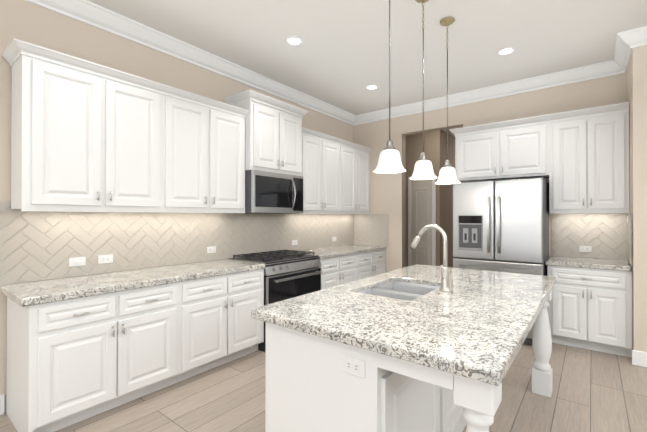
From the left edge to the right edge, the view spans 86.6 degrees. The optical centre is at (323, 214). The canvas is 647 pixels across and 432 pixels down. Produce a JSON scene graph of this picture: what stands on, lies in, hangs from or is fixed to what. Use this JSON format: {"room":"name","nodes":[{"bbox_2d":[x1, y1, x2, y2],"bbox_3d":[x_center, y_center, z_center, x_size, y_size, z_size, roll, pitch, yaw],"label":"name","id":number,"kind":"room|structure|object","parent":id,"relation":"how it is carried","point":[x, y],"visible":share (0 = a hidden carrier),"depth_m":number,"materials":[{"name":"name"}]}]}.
{"room":"kitchen","nodes":[
{"label":"kitchen","id":0,"kind":"room"},
{"bbox_2d":[0,0,353,412],"bbox_3d":[-0.982,-0.145,4.194,0.130,3.130,13.800,0,0,38],"label":"wall","id":1,"kind":"structure","parent":0,"point":[27,21],"depth_m":2.84,"materials":[{"name":"beige paint"}]},
{"bbox_2d":[0,394,4,414],"bbox_3d":[-3.659,1.333,0.650,0.016,0.140,4.530,0,0,38],"label":"baseboard","id":2,"kind":"structure","parent":1,"relation":"attached to","point":[2,404],"depth_m":2.42,"materials":[{"name":"white wood"}]},
{"bbox_2d":[10,39,165,209],"bbox_3d":[-1.822,-0.593,2.731,0.330,1.082,0.938,0,0,38],"label":"upper cabinet","id":3,"kind":"object","parent":1,"relation":"attached to","point":[87,136],"depth_m":2.53,"materials":[{"name":"white wood"}]},
{"bbox_2d":[0,202,353,285],"bbox_3d":[-0.875,0.213,4.216,0.005,0.587,4.570,0,0,38],"label":"backsplash","id":4,"kind":"structure","parent":1,"relation":"attached to","point":[39,245],"depth_m":3.16,"materials":[{"name":"beige tile"}]},
{"bbox_2d":[69,257,85,266],"bbox_3d":[-1.990,0.378,2.776,0.010,0.072,0.116,0,0,38],"label":"electrical outlet","id":5,"kind":"object","parent":4,"relation":"attached to","point":[77,261],"visible":1,"depth_m":2.77,"materials":[{"name":"white plastic"}]},
{"bbox_2d":[98,254,112,263],"bbox_3d":[-1.864,0.379,2.938,0.009,0.072,0.116,0,0,38],"label":"electrical outlet","id":6,"kind":"object","parent":4,"relation":"attached to","point":[102,259],"visible":1,"depth_m":2.93,"materials":[{"name":"white plastic"}]},
{"bbox_2d":[207,246,215,253],"bbox_3d":[-1.225,0.383,3.754,0.009,0.072,0.116,0,0,38],"label":"electrical outlet","id":7,"kind":"object","parent":4,"relation":"attached to","point":[212,249],"visible":1,"depth_m":3.75,"materials":[{"name":"white plastic"}]},
{"bbox_2d":[292,240,297,244],"bbox_3d":[-0.402,0.388,4.804,0.009,0.072,0.116,0,0,38],"label":"electrical outlet","id":8,"kind":"object","parent":4,"relation":"attached to","point":[294,242],"visible":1,"depth_m":4.80,"materials":[{"name":"white plastic"}]},
{"bbox_2d":[25,0,355,125],"bbox_3d":[-2.221,-1.651,2.421,0.115,0.135,9.070,0,0,38],"label":"crown molding","id":9,"kind":"structure","parent":1,"relation":"attached to","point":[97,16],"depth_m":3.40,"materials":[{"name":"white wood"}]},
{"bbox_2d":[166,86,247,212],"bbox_3d":[-1.249,-0.589,3.463,0.330,1.082,0.920,0,0,38],"label":"upper cabinet","id":10,"kind":"object","parent":1,"relation":"attached to","point":[205,137],"depth_m":3.31,"materials":[{"name":"white wood"}]},
{"bbox_2d":[224,90,307,175],"bbox_3d":[-0.661,-0.901,4.117,0.451,0.830,0.946,0,0,38],"label":"upper cabinet","id":11,"kind":"object","parent":1,"relation":"attached to","point":[273,134],"visible":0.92,"depth_m":3.90,"materials":[{"name":"white wood"}]},
{"bbox_2d":[245,170,302,213],"bbox_3d":[-0.644,-0.250,4.101,0.491,0.466,0.818,0,0,38],"label":"microwave","id":12,"kind":"object","parent":11,"relation":"attached to","point":[266,192],"visible":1,"depth_m":3.90,"materials":[{"name":"grey metal"}]},
{"bbox_2d":[300,127,339,213],"bbox_3d":[-0.169,-0.583,4.843,0.330,1.082,0.917,0,0,38],"label":"upper cabinet","id":13,"kind":"object","parent":1,"relation":"attached to","point":[336,174],"depth_m":4.74,"materials":[{"name":"white wood"}]},
{"bbox_2d":[340,139,371,213],"bbox_3d":[0.390,-0.579,5.557,0.330,1.082,0.897,0,0,38],"label":"upper cabinet","id":14,"kind":"object","parent":1,"relation":"attached to","point":[354,158],"depth_m":5.41,"materials":[{"name":"white wood"}]},
{"bbox_2d":[0,343,646,431],"bbox_3d":[2.246,1.458,1.659,8.330,0.100,13.800,0,0,38],"label":"floor","id":15,"kind":"structure","parent":0,"point":[595,391],"depth_m":2.58,"materials":[{"name":"brown wood"}]},
{"bbox_2d":[6,282,181,431],"bbox_3d":[-1.714,0.980,2.621,0.628,0.864,0.949,0,0,38],"label":"base cabinet","id":16,"kind":"object","parent":15,"relation":"on","point":[71,361],"depth_m":2.33,"materials":[{"name":"white wood"}]},
{"bbox_2d":[0,259,264,306],"bbox_3d":[-1.437,0.524,2.970,0.636,0.050,1.917,0,0,38],"label":"countertop","id":17,"kind":"structure","parent":16,"relation":"on","point":[36,292],"depth_m":2.60,"materials":[{"name":"stone"}]},
{"bbox_2d":[182,269,263,379],"bbox_3d":[-1.135,0.983,3.360,0.628,0.864,0.929,0,0,38],"label":"base cabinet","id":18,"kind":"object","parent":15,"relation":"on","point":[218,327],"depth_m":3.12,"materials":[{"name":"white wood"}]},
{"bbox_2d":[228,250,321,351],"bbox_3d":[-0.532,0.940,4.055,0.710,0.958,0.899,0,0,38],"label":"range","id":19,"kind":"object","parent":15,"relation":"on","point":[288,274],"visible":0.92,"depth_m":3.83,"materials":[{"name":"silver metal"}]},
{"bbox_2d":[319,254,358,289],"bbox_3d":[-0.027,0.990,4.775,0.628,0.864,0.849,0,0,38],"label":"base cabinet","id":20,"kind":"object","parent":15,"relation":"on","point":[337,271],"depth_m":4.57,"materials":[{"name":"white wood"}]},
{"bbox_2d":[301,244,386,259],"bbox_3d":[0.249,0.534,5.123,0.636,0.050,1.730,0,0,38],"label":"countertop","id":21,"kind":"structure","parent":20,"relation":"on","point":[332,252],"depth_m":5.00,"materials":[{"name":"stone"}]},
{"bbox_2d":[359,249,385,279],"bbox_3d":[0.510,0.993,5.460,0.628,0.864,0.890,0,0,38],"label":"base cabinet","id":22,"kind":"object","parent":15,"relation":"on","point":[372,263],"depth_m":5.24,"materials":[{"name":"white wood"}]},
{"bbox_2d":[261,292,552,431],"bbox_3d":[0.747,0.978,2.282,1.139,0.866,2.104,0,0,38],"label":"kitchen island","id":23,"kind":"object","parent":15,"relation":"on","point":[308,389],"depth_m":1.57,"materials":[{"name":"white wood"}]},
{"bbox_2d":[342,354,364,378],"bbox_3d":[0.125,0.637,1.444,0.116,0.072,0.009,0,0,38],"label":"outlet","id":24,"kind":"object","parent":23,"relation":"attached to","point":[353,366],"visible":1,"depth_m":1.44,"materials":[{"name":"white plastic"}]},
{"bbox_2d":[251,264,554,387],"bbox_3d":[0.746,0.521,2.285,1.190,0.050,2.150,0,0,38],"label":"island countertop","id":25,"kind":"structure","parent":23,"relation":"on","point":[475,330],"depth_m":1.66,"materials":[{"name":"white stone"}]},
{"bbox_2d":[367,280,438,299],"bbox_3d":[0.533,0.633,2.362,0.454,0.212,0.674,0,0,38],"label":"sink","id":26,"kind":"object","parent":25,"relation":"in","point":[397,287],"depth_m":2.59,"materials":[{"name":"silver metal"}]},
{"bbox_2d":[410,224,450,291],"bbox_3d":[0.703,0.280,2.297,0.278,0.432,0.105,0,0,38],"label":"faucet","id":27,"kind":"object","parent":25,"relation":"on","point":[445,282],"visible":1,"depth_m":2.24,"materials":[{"name":"silver metal"}]},
{"bbox_2d":[453,177,548,344],"bbox_3d":[2.151,0.502,4.162,0.925,1.805,0.861,0,0,38],"label":"refrigerator","id":28,"kind":"object","parent":15,"relation":"on","point":[502,225],"visible":0.65,"depth_m":3.83,"materials":[{"name":"grey metal"}]},
{"bbox_2d":[547,265,631,356],"bbox_3d":[2.890,0.985,3.756,0.691,0.865,0.622,0,0,38],"label":"base cabinet","id":29,"kind":"object","parent":15,"relation":"on","point":[589,309],"visible":0.92,"depth_m":3.52,"materials":[{"name":"white wood"}]},
{"bbox_2d":[545,256,630,270],"bbox_3d":[2.888,0.528,3.776,0.700,0.050,0.596,0,0,38],"label":"countertop","id":30,"kind":"structure","parent":29,"relation":"on","point":[608,264],"depth_m":3.62,"materials":[{"name":"stone"}]},
{"bbox_2d":[87,0,646,127],"bbox_3d":[2.246,-1.772,1.674,8.330,0.100,13.800,0,0,38],"label":"ceiling","id":31,"kind":"structure","parent":0,"point":[339,57],"depth_m":3.34,"materials":[{"name":"white paint"}]},
{"bbox_2d":[284,36,303,45],"bbox_3d":[-0.287,-1.710,3.377,0.194,0.006,0.194,0,0,38],"label":"recessed light","id":32,"kind":"object","parent":31,"relation":"in","point":[294,40],"visible":1,"depth_m":3.37,"materials":[{"name":"white"}]},
{"bbox_2d":[365,84,378,89],"bbox_3d":[0.648,-1.705,4.588,0.194,0.006,0.194,0,0,38],"label":"recessed light","id":33,"kind":"object","parent":31,"relation":"in","point":[371,87],"visible":1,"depth_m":4.58,"materials":[{"name":"white"}]},
{"bbox_2d":[374,0,405,172],"bbox_3d":[0.438,-1.004,2.273,0.212,1.429,0.212,0,0,38],"label":"pendant light","id":34,"kind":"object","parent":31,"relation":"hanging from","point":[389,159],"visible":1,"depth_m":2.23,"materials":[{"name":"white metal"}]},
{"bbox_2d":[410,0,436,179],"bbox_3d":[0.785,-1.002,2.700,0.212,1.429,0.212,0,0,38],"label":"pendant light","id":35,"kind":"object","parent":31,"relation":"hanging from","point":[423,168],"visible":1,"depth_m":2.67,"materials":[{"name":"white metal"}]},
{"bbox_2d":[435,17,459,183],"bbox_3d":[1.094,-0.998,3.029,0.212,1.434,0.212,0,0,38],"label":"pendant light","id":36,"kind":"object","parent":31,"relation":"hanging from","point":[447,173],"visible":1,"depth_m":3.00,"materials":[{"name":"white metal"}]},
{"bbox_2d":[496,47,516,55],"bbox_3d":[1.910,-1.709,3.588,0.194,0.006,0.194,0,0,38],"label":"recessed light","id":37,"kind":"object","parent":31,"relation":"in","point":[505,51],"visible":1,"depth_m":3.58,"materials":[{"name":"white"}]},
{"bbox_2d":[405,130,441,266],"bbox_3d":[1.708,-0.134,6.615,1.120,3.130,0.130,0,0,38],"label":"wall","id":38,"kind":"structure","parent":0,"point":[432,146],"depth_m":6.33,"materials":[{"name":"beige paint"}]},
{"bbox_2d":[408,175,435,265],"bbox_3d":[1.815,0.350,6.393,0.530,2.160,0.078,0,0,38],"label":"hall door","id":39,"kind":"structure","parent":38,"relation":"in","point":[421,204],"depth_m":6.40,"materials":[{"name":"white wood"}]},
{"bbox_2d":[442,130,454,266],"bbox_3d":[3.084,-0.130,7.570,0.130,3.130,3.070,0,0,38],"label":"wall","id":40,"kind":"structure","parent":0,"point":[447,208],"depth_m":6.59,"materials":[{"name":"beige paint"}]},
{"bbox_2d":[443,127,456,136],"bbox_3d":[3.105,-1.628,7.405,0.115,0.135,3.315,0,0,38],"label":"crown molding","id":41,"kind":"structure","parent":40,"relation":"attached to","point":[449,132],"depth_m":6.56,"materials":[{"name":"white wood"}]},
{"bbox_2d":[354,73,627,271],"bbox_3d":[2.347,-0.140,5.315,3.730,3.130,1.130,0,0,38],"label":"wall","id":42,"kind":"structure","parent":0,"point":[607,90],"depth_m":5.07,"materials":[{"name":"beige paint"}]},
{"bbox_2d":[354,214,388,245],"bbox_3d":[0.795,0.253,5.804,0.680,0.522,0.005,0,0,38],"label":"backsplash","id":43,"kind":"structure","parent":42,"relation":"attached to","point":[371,229],"depth_m":5.79,"materials":[{"name":"beige tile"}]},
{"bbox_2d":[354,60,624,124],"bbox_3d":[1.912,-1.640,4.872,3.600,0.135,0.115,0,0,38],"label":"crown molding","id":44,"kind":"structure","parent":42,"relation":"attached to","point":[590,72],"depth_m":4.51,"materials":[{"name":"white wood"}]},
{"bbox_2d":[450,114,548,181],"bbox_3d":[2.254,-0.803,4.421,1.116,0.692,0.388,0,0,38],"label":"upper cabinet","id":45,"kind":"object","parent":42,"relation":"attached to","point":[513,149],"visible":0.94,"depth_m":4.24,"materials":[{"name":"white wood"}]},
{"bbox_2d":[551,213,626,259],"bbox_3d":[3.084,0.230,4.012,0.705,0.552,0.005,0,0,38],"label":"backsplash","id":46,"kind":"structure","parent":42,"relation":"attached to","point":[604,235],"depth_m":3.99,"materials":[{"name":"beige tile"}]},
{"bbox_2d":[579,246,591,251],"bbox_3d":[3.065,0.399,4.015,0.116,0.072,0.009,0,0,38],"label":"electrical outlet","id":47,"kind":"object","parent":46,"relation":"attached to","point":[585,248],"visible":1,"depth_m":4.01,"materials":[{"name":"white plastic"}]},
{"bbox_2d":[549,102,629,212],"bbox_3d":[2.967,-0.584,3.862,0.691,1.135,0.388,0,0,38],"label":"upper cabinet","id":48,"kind":"object","parent":42,"relation":"attached to","point":[588,160],"visible":0.98,"depth_m":3.72,"materials":[{"name":"white wood"}]},
{"bbox_2d":[627,45,646,355],"bbox_3d":[3.200,-0.148,3.485,0.130,3.130,0.700,0,0,38],"label":"wall","id":49,"kind":"structure","parent":0,"point":[637,84],"depth_m":3.23,"materials":[{"name":"beige paint"}]},
{"bbox_2d":[614,35,632,72],"bbox_3d":[3.068,-1.646,3.522,0.115,0.135,0.815,0,0,38],"label":"crown molding","id":50,"kind":"structure","parent":49,"relation":"attached to","point":[623,52],"depth_m":3.50,"materials":[{"name":"white wood"}]},
{"bbox_2d":[627,213,631,265],"bbox_3d":[3.169,0.243,3.558,0.005,0.522,0.620,0,0,38],"label":"backsplash","id":51,"kind":"structure","parent":49,"relation":"attached to","point":[629,237],"depth_m":3.50,"materials":[{"name":"beige tile"}]},
{"bbox_2d":[617,26,646,47],"bbox_3d":[4.584,-1.653,1.890,4.515,0.135,0.115,0,0,38],"label":"crown molding","id":52,"kind":"structure","parent":49,"relation":"attached to","point":[635,38],"depth_m":3.19,"materials":[{"name":"white wood"}]},
{"bbox_2d":[632,350,646,367],"bbox_3d":[2.973,1.345,3.201,0.146,0.140,0.016,0,0,38],"label":"baseboard","id":53,"kind":"structure","parent":49,"relation":"attached to","point":[639,358],"depth_m":3.21,"materials":[{"name":"white wood"}]}
]}

